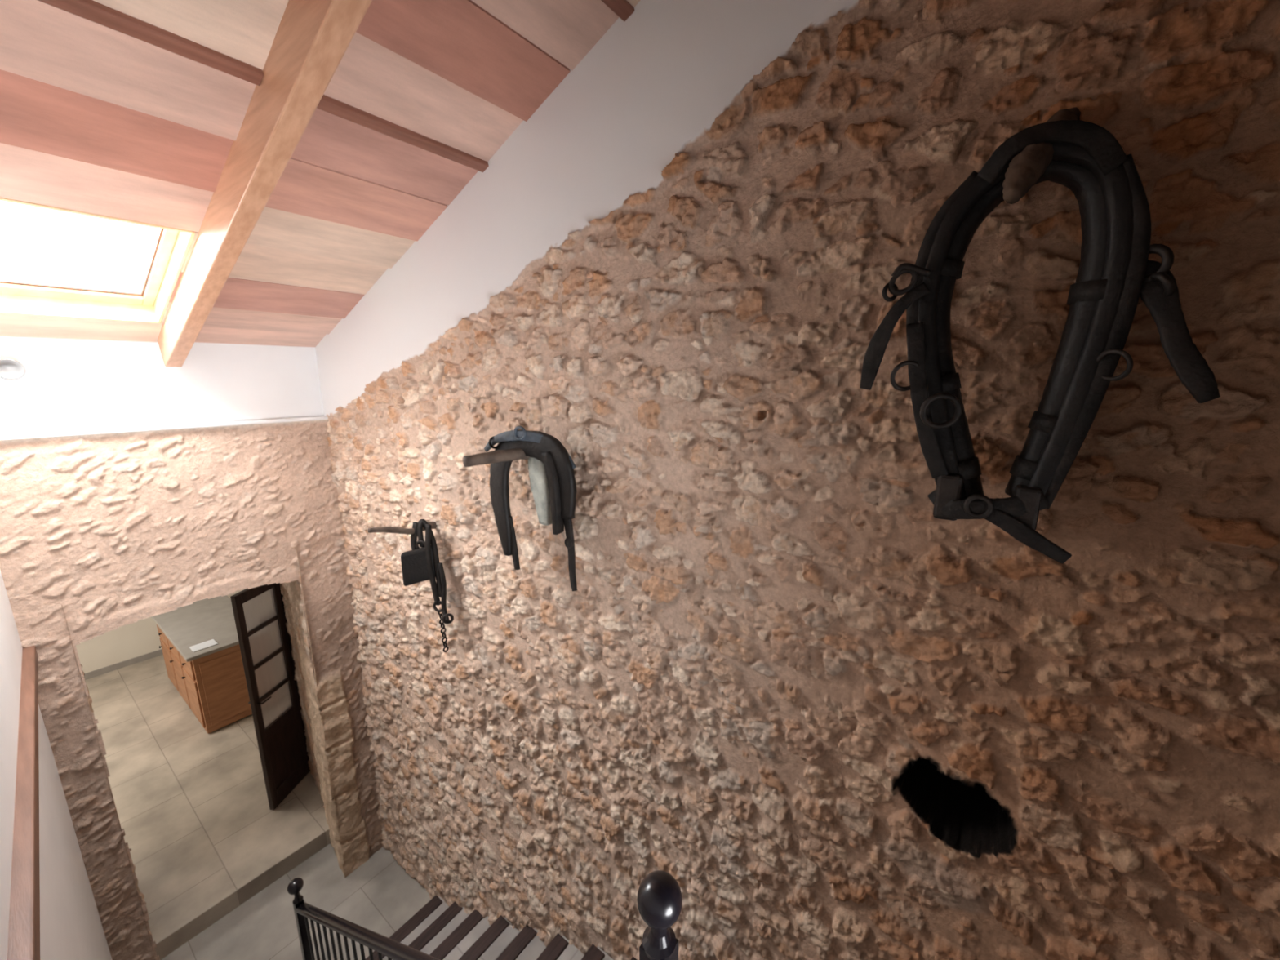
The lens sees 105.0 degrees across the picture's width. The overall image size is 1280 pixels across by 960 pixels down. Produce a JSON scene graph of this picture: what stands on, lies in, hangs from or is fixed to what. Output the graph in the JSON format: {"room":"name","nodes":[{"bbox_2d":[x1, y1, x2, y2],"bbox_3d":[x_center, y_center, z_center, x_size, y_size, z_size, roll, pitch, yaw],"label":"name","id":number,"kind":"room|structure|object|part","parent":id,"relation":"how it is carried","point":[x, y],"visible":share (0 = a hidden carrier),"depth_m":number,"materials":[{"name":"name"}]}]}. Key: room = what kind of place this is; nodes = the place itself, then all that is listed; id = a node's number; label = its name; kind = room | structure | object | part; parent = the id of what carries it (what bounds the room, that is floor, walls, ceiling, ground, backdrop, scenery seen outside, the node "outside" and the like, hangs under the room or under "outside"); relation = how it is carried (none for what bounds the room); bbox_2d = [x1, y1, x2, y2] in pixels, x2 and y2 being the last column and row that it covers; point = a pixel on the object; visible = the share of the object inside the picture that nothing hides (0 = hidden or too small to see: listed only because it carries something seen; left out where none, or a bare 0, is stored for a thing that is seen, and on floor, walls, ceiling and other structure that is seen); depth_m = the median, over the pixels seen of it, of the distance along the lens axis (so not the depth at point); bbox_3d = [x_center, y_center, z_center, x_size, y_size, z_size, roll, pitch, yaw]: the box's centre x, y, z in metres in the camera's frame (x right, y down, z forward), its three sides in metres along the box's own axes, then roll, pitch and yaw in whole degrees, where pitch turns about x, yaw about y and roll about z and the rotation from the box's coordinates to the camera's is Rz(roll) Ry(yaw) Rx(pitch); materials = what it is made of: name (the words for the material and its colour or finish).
{"room":"stairwell","nodes":[
{"label":"stairwell","id":0,"kind":"room"},
{"bbox_2d":[0,569,111,959],"bbox_3d":[-1.035,0.928,0.639,5.580,5.880,0.470,9,15,35],"label":"wall","id":1,"kind":"structure","parent":0,"point":[71,928],"depth_m":1.96,"materials":[{"name":"white paint"}]},
{"bbox_2d":[7,645,39,959],"bbox_3d":[-0.990,1.224,0.773,5.402,0.065,0.055,10,15,39],"label":"trim","id":2,"kind":"structure","parent":1,"relation":"attached to","point":[24,929],"depth_m":1.47,"materials":[{"name":"brown wood"}]},
{"bbox_2d":[61,604,155,959],"bbox_3d":[-3.518,1.934,3.178,1.327,2.800,0.052,8,14,32],"label":"wall","id":3,"kind":"structure","parent":0,"point":[89,699],"depth_m":2.76,"materials":[{"name":"stone"}]},
{"bbox_2d":[0,243,324,434],"bbox_3d":[-2.743,-0.732,2.734,0.130,0.900,1.900,9,15,35],"label":"wall","id":4,"kind":"structure","parent":0,"point":[66,384],"depth_m":2.63,"materials":[{"name":"white paint"}]},
{"bbox_2d":[0,358,25,379],"bbox_3d":[-2.951,-0.517,2.295,0.097,0.096,0.096,9,15,35],"label":"wall lamp","id":5,"kind":"object","parent":4,"relation":"attached to","point":[10,369],"visible":1,"depth_m":2.28,"materials":[{"name":"grey metal"}]},
{"bbox_2d":[75,588,274,673],"bbox_3d":[-6.716,1.116,6.559,0.150,2.900,4.400,9,15,35],"label":"wall","id":6,"kind":"structure","parent":0,"point":[133,640],"depth_m":6.53,"materials":[{"name":"beige paint"}]},
{"bbox_2d":[84,613,274,679],"bbox_3d":[-6.649,2.388,6.778,0.015,0.080,4.400,9,15,35],"label":"baseboard","id":7,"kind":"structure","parent":6,"relation":"attached to","point":[146,656],"depth_m":6.54,"materials":[{"name":"grey stone"}]},
{"bbox_2d":[0,419,383,959],"bbox_3d":[-2.619,1.499,3.214,0.049,3.695,1.580,9,15,35],"label":"wall","id":8,"kind":"structure","parent":0,"point":[116,531],"depth_m":2.83,"materials":[{"name":"stone"}]},
{"bbox_2d":[0,415,328,440],"bbox_3d":[-2.638,-0.307,2.824,0.050,0.025,1.545,9,15,35],"label":"trim","id":9,"kind":"structure","parent":8,"relation":"attached to","point":[128,429],"depth_m":2.70,"materials":[{"name":"white paint"}]},
{"bbox_2d":[84,620,330,959],"bbox_3d":[-4.803,2.816,5.479,5.000,0.220,4.400,9,15,35],"label":"floor","id":10,"kind":"structure","parent":0,"point":[203,835],"depth_m":4.40,"materials":[{"name":"tile"}]},
{"bbox_2d":[155,623,278,733],"bbox_3d":[-5.115,2.151,5.895,1.652,0.910,0.694,9,15,35],"label":"base cabinet","id":11,"kind":"object","parent":10,"relation":"on","point":[214,686],"visible":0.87,"depth_m":5.39,"materials":[{"name":"orange wood"},{"name":"grey stone"},{"name":"dark metal"}]},
{"bbox_3d":[-5.727,1.839,5.894,0.490,0.220,0.016,9,15,35],"label":"drawer","id":12,"kind":"part","parent":11,"relation":"part of","materials":[{"name":"orange wood"}]},
{"bbox_3d":[-5.727,2.240,5.979,0.490,0.540,0.016,9,15,35],"label":"door","id":13,"kind":"part","parent":11,"relation":"part of","materials":[{"name":"orange wood"}]},
{"bbox_3d":[-5.300,1.904,5.587,0.490,0.220,0.016,9,15,35],"label":"drawer","id":14,"kind":"part","parent":11,"relation":"part of","materials":[{"name":"orange wood"}]},
{"bbox_3d":[-5.300,2.305,5.672,0.490,0.540,0.016,9,15,35],"label":"door","id":15,"kind":"part","parent":11,"relation":"part of","materials":[{"name":"orange wood"}]},
{"bbox_3d":[-4.873,1.969,5.280,0.490,0.220,0.016,9,15,35],"label":"drawer","id":16,"kind":"part","parent":11,"relation":"part of","materials":[{"name":"orange wood"}]},
{"bbox_3d":[-4.873,2.370,5.364,0.490,0.540,0.016,9,15,35],"label":"door","id":17,"kind":"part","parent":11,"relation":"part of","materials":[{"name":"orange wood"}]},
{"bbox_2d":[151,595,270,662],"bbox_3d":[-5.116,1.684,5.805,1.720,0.039,0.720,9,15,35],"label":"countertop","id":18,"kind":"structure","parent":11,"relation":"on","point":[206,620],"depth_m":5.67,"materials":[{"name":"grey stone"}]},
{"bbox_2d":[189,639,217,652],"bbox_3d":[-4.675,1.774,5.264,0.160,0.007,0.200,9,15,35],"label":"paper sheet","id":19,"kind":"object","parent":18,"relation":"on","point":[211,642],"visible":1,"depth_m":5.26,"materials":[{"name":"white paper"}]},
{"bbox_3d":[-4.442,2.238,5.434,0.012,0.730,0.570,9,15,35],"label":"cabinet panel","id":20,"kind":"part","parent":11,"relation":"part of","materials":[{"name":"orange wood"}]},
{"bbox_2d":[160,843,431,959],"bbox_3d":[-0.634,3.639,1.977,6.020,0.100,2.350,9,15,35],"label":"floor","id":21,"kind":"structure","parent":0,"point":[379,896],"depth_m":3.69,"materials":[{"name":"grey tile"}]},
{"bbox_2d":[287,870,682,959],"bbox_3d":[-0.995,2.086,2.054,2.667,2.908,0.094,9,15,35],"label":"stair railing","id":22,"kind":"object","parent":21,"relation":"on","point":[660,897],"visible":1,"depth_m":1.98,"materials":[{"name":"black metal"}]},
{"bbox_3d":[-2.037,2.891,3.008,0.053,0.938,0.053,9,15,35],"label":"newel post","id":23,"kind":"part","parent":22,"relation":"part of","materials":[{"name":"black metal"}]},
{"bbox_3d":[-1.000,1.831,2.003,2.592,1.822,0.052,9,15,35],"label":"handrail","id":24,"kind":"part","parent":22,"relation":"part of","materials":[{"name":"black metal"}]},
{"bbox_3d":[0.041,1.591,1.169,0.072,1.402,0.072,9,15,35],"label":"newel post","id":25,"kind":"part","parent":22,"relation":"part of","materials":[{"name":"black metal"}]},
{"bbox_2d":[365,894,638,959],"bbox_3d":[-0.584,2.743,2.404,2.855,1.478,0.770,9,15,35],"label":"staircase","id":26,"kind":"structure","parent":21,"relation":"on","point":[437,930],"depth_m":3.05,"materials":[{"name":"grey tile"}]},
{"bbox_2d":[280,547,344,874],"bbox_3d":[-2.811,1.734,4.118,0.047,2.800,1.349,-11,16,-42],"label":"wall","id":27,"kind":"structure","parent":0,"point":[295,624],"depth_m":3.93,"materials":[{"name":"stone"}]},
{"bbox_2d":[230,582,310,809],"bbox_3d":[-3.247,1.831,4.389,0.134,2.160,0.514,1,12,4],"label":"door","id":28,"kind":"structure","parent":27,"relation":"in","point":[282,744],"depth_m":4.39,"materials":[{"name":"brown wood"}]},
{"bbox_3d":[-3.262,1.888,4.213,0.134,0.014,0.097,1,12,4],"label":"handle","id":29,"kind":"part","parent":28,"relation":"part of","materials":[{"name":"metal"}]},
{"bbox_3d":[-3.251,2.480,4.485,0.016,0.510,0.321,1,12,4],"label":"panel","id":30,"kind":"part","parent":28,"relation":"part of","materials":[{"name":"brown wood"}]},
{"bbox_3d":[-3.251,1.786,4.598,0.070,2.160,0.065,9,15,35],"label":"frame","id":31,"kind":"part","parent":28,"relation":"part of","materials":[{"name":"brown wood"}]},
{"bbox_2d":[0,0,639,346],"bbox_3d":[-0.525,-1.388,0.800,5.617,2.042,2.100,9,15,35],"label":"ceiling","id":32,"kind":"structure","parent":0,"point":[95,118],"depth_m":1.64,"materials":[{"name":"red brown wood"},{"name":"light wood"}]},
{"bbox_2d":[0,197,195,323],"bbox_3d":[-2.409,-0.915,1.969,0.897,0.437,0.792,9,15,35],"label":"window","id":33,"kind":"structure","parent":32,"relation":"attached to","point":[19,295],"depth_m":2.27,"materials":[{"name":"brown wood"}]},
{"bbox_3d":[-2.419,-0.951,1.969,0.840,0.338,0.768,9,15,35],"label":"frame","id":34,"kind":"part","parent":33,"relation":"part of","materials":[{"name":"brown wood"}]},
{"bbox_2d":[37,0,488,172],"bbox_3d":[-1.209,-1.175,1.350,0.051,0.041,1.885,9,15,35],"label":"ceiling beam","id":35,"kind":"structure","parent":32,"relation":"attached to","point":[92,11],"depth_m":1.38,"materials":[{"name":"red wood"}]},
{"bbox_2d":[157,0,372,366],"bbox_3d":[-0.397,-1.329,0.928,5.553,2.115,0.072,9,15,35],"label":"ceiling beam","id":36,"kind":"structure","parent":32,"relation":"attached to","point":[312,38],"depth_m":1.56,"materials":[{"name":"brown wood"}]},
{"bbox_2d":[600,0,634,21],"bbox_3d":[-0.589,-1.349,0.846,0.051,0.041,1.885,9,15,35],"label":"trim","id":37,"kind":"structure","parent":32,"relation":"attached to","point":[623,9],"depth_m":1.54,"materials":[{"name":"red wood"}]},
{"bbox_2d":[315,0,1279,959],"bbox_3d":[0.171,0.590,2.234,5.570,5.880,0.654,9,15,35],"label":"wall","id":38,"kind":"structure","parent":0,"point":[846,719],"depth_m":1.48,"materials":[{"name":"stone"}]},
{"bbox_2d":[367,521,437,534],"bbox_3d":[-1.260,0.266,2.699,0.048,0.093,0.421,11,16,43],"label":"wooden peg","id":39,"kind":"object","parent":38,"relation":"attached to","point":[380,529],"visible":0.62,"depth_m":2.63,"materials":[{"name":"brown wood"}]},
{"bbox_2d":[400,519,453,652],"bbox_3d":[-1.168,0.601,2.735,0.261,0.774,0.109,1,12,5],"label":"bridle","id":40,"kind":"object","parent":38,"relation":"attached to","point":[419,564],"visible":0.99,"depth_m":2.69,"materials":[{"name":"black leather"}]},
{"bbox_3d":[-1.114,0.854,2.784,0.039,0.260,0.040,-1,12,-3],"label":"chain","id":41,"kind":"part","parent":40,"relation":"part of","materials":[{"name":"metal"}]},
{"bbox_2d":[462,448,529,466],"bbox_3d":[-0.507,-0.110,2.041,0.460,0.062,0.061,-11,16,-41],"label":"wooden peg","id":42,"kind":"object","parent":38,"relation":"attached to","point":[514,454],"visible":0.52,"depth_m":1.95,"materials":[{"name":"brown wood"}]},
{"bbox_2d":[484,426,577,591],"bbox_3d":[-0.452,0.109,2.098,0.452,0.686,0.128,5,13,23],"label":"horse collar","id":43,"kind":"object","parent":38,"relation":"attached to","point":[551,468],"visible":0.98,"depth_m":2.03,"materials":[{"name":"black leather"}]},
{"bbox_2d":[859,120,1220,564],"bbox_3d":[0.795,-0.266,1.042,0.586,0.845,0.186,9,15,35],"label":"horse collar","id":44,"kind":"object","parent":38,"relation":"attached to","point":[1115,270],"visible":0.97,"depth_m":0.99,"materials":[{"name":"black leather"}]},
{"bbox_2d":[1002,106,1080,204],"bbox_3d":[0.832,-0.675,1.004,0.357,0.263,0.068,-10,16,-40],"label":"wooden peg","id":45,"kind":"object","parent":38,"relation":"attached to","point":[1025,168],"visible":0.66,"depth_m":0.92,"materials":[{"name":"brown wood"}]}
]}

